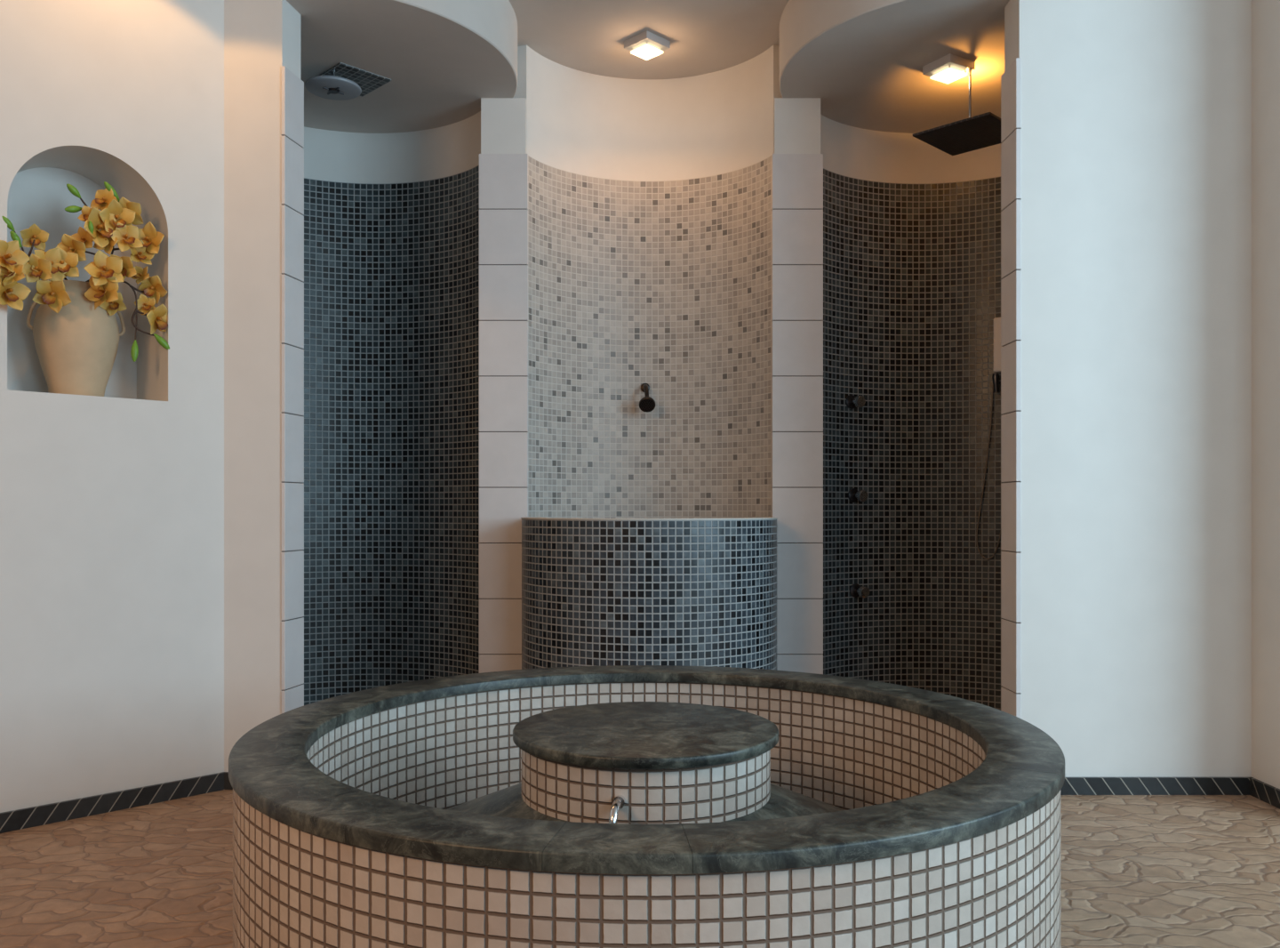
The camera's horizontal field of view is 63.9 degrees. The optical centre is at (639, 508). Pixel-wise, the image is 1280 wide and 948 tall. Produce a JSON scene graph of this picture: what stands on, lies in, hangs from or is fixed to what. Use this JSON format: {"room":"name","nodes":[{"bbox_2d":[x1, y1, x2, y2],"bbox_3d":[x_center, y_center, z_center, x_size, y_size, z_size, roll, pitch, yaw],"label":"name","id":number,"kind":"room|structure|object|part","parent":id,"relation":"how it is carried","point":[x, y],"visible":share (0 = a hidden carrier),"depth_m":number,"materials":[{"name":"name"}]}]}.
{"room":"spa","nodes":[
{"label":"spa","id":0,"kind":"room"},
{"bbox_2d":[0,0,223,812],"bbox_3d":[-2.659,-0.483,2.218,0.340,2.766,3.400,0,0,45],"label":"wall","id":1,"kind":"structure","parent":0,"point":[112,504],"depth_m":3.11,"materials":[{"name":"paint"}]},
{"bbox_2d":[26,280,125,396],"bbox_3d":[-1.712,-0.505,3.121,0.231,0.347,0.231,0,0,8],"label":"vase","id":2,"kind":"object","parent":1,"relation":"on","point":[76,346],"visible":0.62,"depth_m":3.04,"materials":[{"name":"ceramic"}]},
{"bbox_3d":[-1.806,-0.581,3.071,0.050,0.099,0.010,0,0,-28],"label":"handle","id":3,"kind":"part","parent":2,"relation":"part of","materials":[{"name":"ceramic"}]},
{"bbox_2d":[0,216,79,312],"bbox_3d":[-1.712,-0.685,2.932,0.135,0.268,0.341,0,0,16],"label":"orchid spray","id":4,"kind":"object","parent":2,"relation":"in","point":[55,264],"visible":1,"depth_m":2.91,"materials":[{"name":"yellow plant"}]},
{"bbox_3d":[-1.742,-0.741,2.934,0.025,0.061,0.011,0,0,-42],"label":"stem","id":5,"kind":"part","parent":4,"relation":"part of","materials":[{"name":"brown plant"}]},
{"bbox_2d":[56,181,164,281],"bbox_3d":[-1.585,-0.792,3.067,0.264,0.372,0.166,0,0,0],"label":"orchid spray","id":6,"kind":"object","parent":2,"relation":"in","point":[108,227],"visible":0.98,"depth_m":3.06,"materials":[{"name":"yellow plant"}]},
{"bbox_3d":[-1.617,-0.581,3.171,0.050,0.099,0.010,0,0,-28],"label":"handle","id":7,"kind":"part","parent":2,"relation":"part of","materials":[{"name":"ceramic"}]},
{"bbox_2d":[83,249,169,361],"bbox_3d":[-1.556,-0.604,3.102,0.256,0.317,0.153,0,0,-14],"label":"orchid spray","id":8,"kind":"object","parent":2,"relation":"in","point":[106,272],"visible":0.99,"depth_m":3.10,"materials":[{"name":"yellow plant"}]},
{"bbox_3d":[-1.615,-0.601,3.129,0.166,0.192,0.021,0,0,5],"label":"stem","id":9,"kind":"part","parent":8,"relation":"part of","materials":[{"name":"brown plant"}]},
{"bbox_3d":[-1.528,-0.672,3.150,0.070,0.019,0.007,0,0,-44],"label":"stem","id":10,"kind":"part","parent":8,"relation":"part of","materials":[{"name":"brown plant"}]},
{"bbox_3d":[-1.518,-0.571,3.140,0.053,0.078,0.053,0,0,0],"label":"stem","id":11,"kind":"part","parent":8,"relation":"part of","materials":[{"name":"brown plant"}]},
{"bbox_2d":[0,771,224,832],"bbox_3d":[-2.535,0.873,2.094,0.012,0.054,3.400,0,0,45],"label":"baseboard","id":12,"kind":"structure","parent":1,"relation":"attached to","point":[24,818],"depth_m":3.04,"materials":[{"name":"tile"}]},
{"bbox_2d":[224,0,300,771],"bbox_3d":[-1.290,-0.483,3.360,0.320,2.766,0.120,0,0,0],"label":"wall","id":13,"kind":"structure","parent":0,"point":[261,36],"depth_m":3.30,"materials":[{"name":"paint"}]},
{"bbox_2d":[224,771,232,789],"bbox_3d":[-1.244,0.873,3.294,0.187,0.054,0.012,0,0,0],"label":"baseboard","id":14,"kind":"structure","parent":13,"relation":"attached to","point":[227,783],"depth_m":3.29,"materials":[{"name":"tile"}]},
{"bbox_2d":[281,65,303,712],"bbox_3d":[-1.136,-0.260,3.359,0.033,2.320,0.126,0,0,0],"label":"pillar","id":15,"kind":"structure","parent":13,"relation":"attached to","point":[292,87],"depth_m":3.35,"materials":[{"name":"tile"}]},
{"bbox_2d":[302,111,480,704],"bbox_3d":[-1.298,-0.372,4.093,1.330,2.545,0.843,0,0,-37],"label":"wall","id":16,"kind":"structure","parent":0,"point":[391,282],"depth_m":4.46,"materials":[{"name":"tile"}]},
{"bbox_2d":[479,97,527,672],"bbox_3d":[-0.548,-0.372,4.180,0.196,2.545,0.140,0,0,0],"label":"pillar","id":17,"kind":"structure","parent":16,"relation":"attached to","point":[503,157],"depth_m":4.11,"materials":[{"name":"tile"}]},
{"bbox_2d":[286,0,517,133],"bbox_3d":[-1.150,-1.752,3.900,1.360,0.227,1.360,0,0,0],"label":"ceiling","id":18,"kind":"structure","parent":0,"point":[417,65],"depth_m":3.76,"materials":[{"name":"paint"}]},
{"bbox_2d":[304,73,361,100],"bbox_3d":[-1.160,-1.611,3.885,0.206,0.071,0.206,0,0,0],"label":"rose","id":19,"kind":"object","parent":18,"relation":"attached to","point":[332,86],"visible":1,"depth_m":3.86,"materials":[{"name":"plastic"}]},
{"bbox_3d":[-1.105,-1.643,3.935,0.215,0.008,0.215,0,0,45],"label":"mosaic panel","id":20,"kind":"part","parent":18,"relation":"part of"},
{"bbox_2d":[0,789,1279,947],"bbox_3d":[0.000,0.960,1.350,8.400,0.120,7.700,0,0,0],"label":"floor","id":21,"kind":"structure","parent":0,"point":[1137,870],"depth_m":2.53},
{"bbox_2d":[228,664,1064,947],"bbox_3d":[0.011,0.660,2.000,1.510,0.481,1.510,0,0,0],"label":"foot bath","id":22,"kind":"object","parent":21,"relation":"on","point":[608,805],"visible":1,"depth_m":1.51,"materials":[{"name":"beige tile"}]},
{"bbox_3d":[-0.040,0.511,1.736,0.021,0.040,0.065,0,0,11],"label":"spout","id":23,"kind":"part","parent":22,"relation":"part of","materials":[{"name":"silver metal"}]},
{"bbox_2d":[520,517,777,670],"bbox_3d":[0.036,0.467,3.799,0.992,0.866,0.591,0,0,0],"label":"half wall","id":24,"kind":"structure","parent":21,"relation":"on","point":[596,591],"depth_m":3.56,"materials":[{"name":"tile"}]},
{"bbox_2d":[513,44,782,518],"bbox_3d":[0.040,-0.483,4.329,1.113,2.766,0.402,0,0,0],"label":"wall","id":25,"kind":"structure","parent":0,"point":[650,210],"depth_m":4.39,"materials":[{"name":"tile"}]},
{"bbox_2d":[638,383,655,412],"bbox_3d":[0.030,-0.478,4.396,0.072,0.135,0.135,0,0,0],"label":"shower","id":26,"kind":"object","parent":25,"relation":"attached to","point":[647,404],"visible":1,"depth_m":4.35,"materials":[{"name":"brown metal"}]},
{"bbox_3d":[0.026,-0.503,4.416,0.021,0.070,0.083,0,0,-6],"label":"arm","id":27,"kind":"part","parent":26,"relation":"part of","materials":[{"name":"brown metal"}]},
{"bbox_2d":[508,0,789,79],"bbox_3d":[0.000,-1.926,2.300,8.400,0.120,5.800,0,0,0],"label":"ceiling","id":28,"kind":"structure","parent":0,"point":[705,36],"depth_m":4.03,"materials":[{"name":"paint"}]},
{"bbox_2d":[624,30,670,60],"bbox_3d":[0.027,-1.837,4.100,0.132,0.061,0.132,0,0,-45],"label":"ceiling light","id":29,"kind":"object","parent":28,"relation":"attached to","point":[646,45],"visible":1,"depth_m":4.07,"materials":[{"name":"white glass"}]},
{"bbox_3d":[0.027,-1.822,4.100,0.094,0.008,0.094,0,0,-45],"label":"glass plate","id":30,"kind":"part","parent":29,"relation":"part of","materials":[{"name":"white glass"}]},
{"bbox_3d":[0.027,-1.812,4.100,0.036,0.013,0.036,0,0,-45],"label":"bulb","id":31,"kind":"part","parent":29,"relation":"part of","materials":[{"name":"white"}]},
{"bbox_2d":[779,0,1009,133],"bbox_3d":[1.215,-1.756,3.900,1.360,0.221,1.360,0,0,0],"label":"ceiling","id":32,"kind":"structure","parent":0,"point":[864,60],"depth_m":3.76,"materials":[{"name":"paint"}]},
{"bbox_2d":[922,53,975,84],"bbox_3d":[1.143,-1.615,3.800,0.132,0.061,0.132,0,0,-31],"label":"ceiling light","id":33,"kind":"object","parent":32,"relation":"attached to","point":[950,68],"visible":1,"depth_m":3.77,"materials":[{"name":"white glass"}]},
{"bbox_3d":[1.143,-1.601,3.800,0.094,0.008,0.094,0,0,-31],"label":"glass plate","id":34,"kind":"part","parent":33,"relation":"part of","materials":[{"name":"white glass"}]},
{"bbox_3d":[1.143,-1.591,3.800,0.036,0.013,0.036,0,0,-31],"label":"bulb","id":35,"kind":"part","parent":33,"relation":"part of","materials":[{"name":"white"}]},
{"bbox_2d":[912,71,1001,155],"bbox_3d":[1.222,-1.512,3.800,0.301,0.269,0.301,0,0,45],"label":"shower","id":36,"kind":"object","parent":32,"relation":"hanging from","point":[981,131],"visible":0.78,"depth_m":3.79,"materials":[{"name":"black metal"}]},
{"bbox_3d":[1.222,-1.382,3.800,0.301,0.008,0.301,0,0,45],"label":"plate","id":37,"kind":"part","parent":36,"relation":"part of","materials":[{"name":"black metal"}]},
{"bbox_2d":[820,114,1002,710],"bbox_3d":[1.363,-0.372,4.093,1.330,2.545,0.843,0,0,37],"label":"wall","id":38,"kind":"structure","parent":0,"point":[912,278],"depth_m":4.46,"materials":[{"name":"tile"}]},
{"bbox_2d":[771,97,823,673],"bbox_3d":[0.631,-0.372,4.180,0.203,2.545,0.140,0,0,0],"label":"pillar","id":39,"kind":"structure","parent":38,"relation":"attached to","point":[796,159],"depth_m":4.11,"materials":[{"name":"tile"}]},
{"bbox_2d":[845,394,865,408],"bbox_3d":[0.922,-0.458,4.379,0.060,0.060,0.072,0,0,-32],"label":"jet","id":40,"kind":"object","parent":38,"relation":"attached to","point":[852,401],"visible":1,"depth_m":4.36,"materials":[{"name":"metal"}]},
{"bbox_2d":[848,488,867,502],"bbox_3d":[0.934,-0.057,4.387,0.060,0.060,0.072,0,0,-30],"label":"jet","id":41,"kind":"object","parent":38,"relation":"attached to","point":[854,495],"visible":1,"depth_m":4.37,"materials":[{"name":"metal"}]},
{"bbox_2d":[849,583,869,598],"bbox_3d":[0.942,0.352,4.391,0.060,0.060,0.072,0,0,-29],"label":"jet","id":42,"kind":"object","parent":38,"relation":"attached to","point":[856,590],"visible":1,"depth_m":4.37,"materials":[{"name":"metal"}]},
{"bbox_2d":[993,317,1001,373],"bbox_3d":[1.562,-0.686,4.345,0.124,0.251,0.070,0,0,38],"label":"control box","id":43,"kind":"object","parent":38,"relation":"attached to","point":[997,346],"visible":0.22,"depth_m":4.36,"materials":[{"name":"white plastic"}]},
{"bbox_2d":[976,373,1000,559],"bbox_3d":[1.498,-0.178,4.382,0.131,0.792,0.042,0,0,33],"label":"shower","id":44,"kind":"object","parent":43,"relation":"hanging from","point":[996,386],"visible":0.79,"depth_m":4.40,"materials":[{"name":"metal"}]},
{"bbox_2d":[1004,0,1251,776],"bbox_3d":[1.563,-0.483,3.340,0.733,2.766,0.200,0,0,0],"label":"wall","id":45,"kind":"structure","parent":0,"point":[1136,128],"depth_m":3.24,"materials":[{"name":"paint"}]},
{"bbox_2d":[1000,57,1021,718],"bbox_3d":[1.201,-0.260,3.304,0.030,2.320,0.135,0,0,0],"label":"trim","id":46,"kind":"structure","parent":45,"relation":"attached to","point":[1011,79],"depth_m":3.27,"materials":[{"name":"tile"}]},
{"bbox_2d":[1060,776,1253,794],"bbox_3d":[1.565,0.873,3.234,0.730,0.054,0.012,0,0,0],"label":"baseboard","id":47,"kind":"structure","parent":45,"relation":"attached to","point":[1071,785],"depth_m":3.23,"materials":[{"name":"tile"}]},
{"bbox_2d":[1251,0,1279,788],"bbox_3d":[1.990,-0.483,3.170,0.120,2.766,0.540,0,0,0],"label":"wall","id":48,"kind":"structure","parent":0,"point":[1265,13],"depth_m":3.17,"materials":[{"name":"paint"}]},
{"bbox_2d":[1249,777,1279,808],"bbox_3d":[1.924,0.873,3.070,0.012,0.054,0.340,0,0,0],"label":"baseboard","id":49,"kind":"structure","parent":48,"relation":"attached to","point":[1269,794],"depth_m":3.15,"materials":[{"name":"tile"}]}
]}

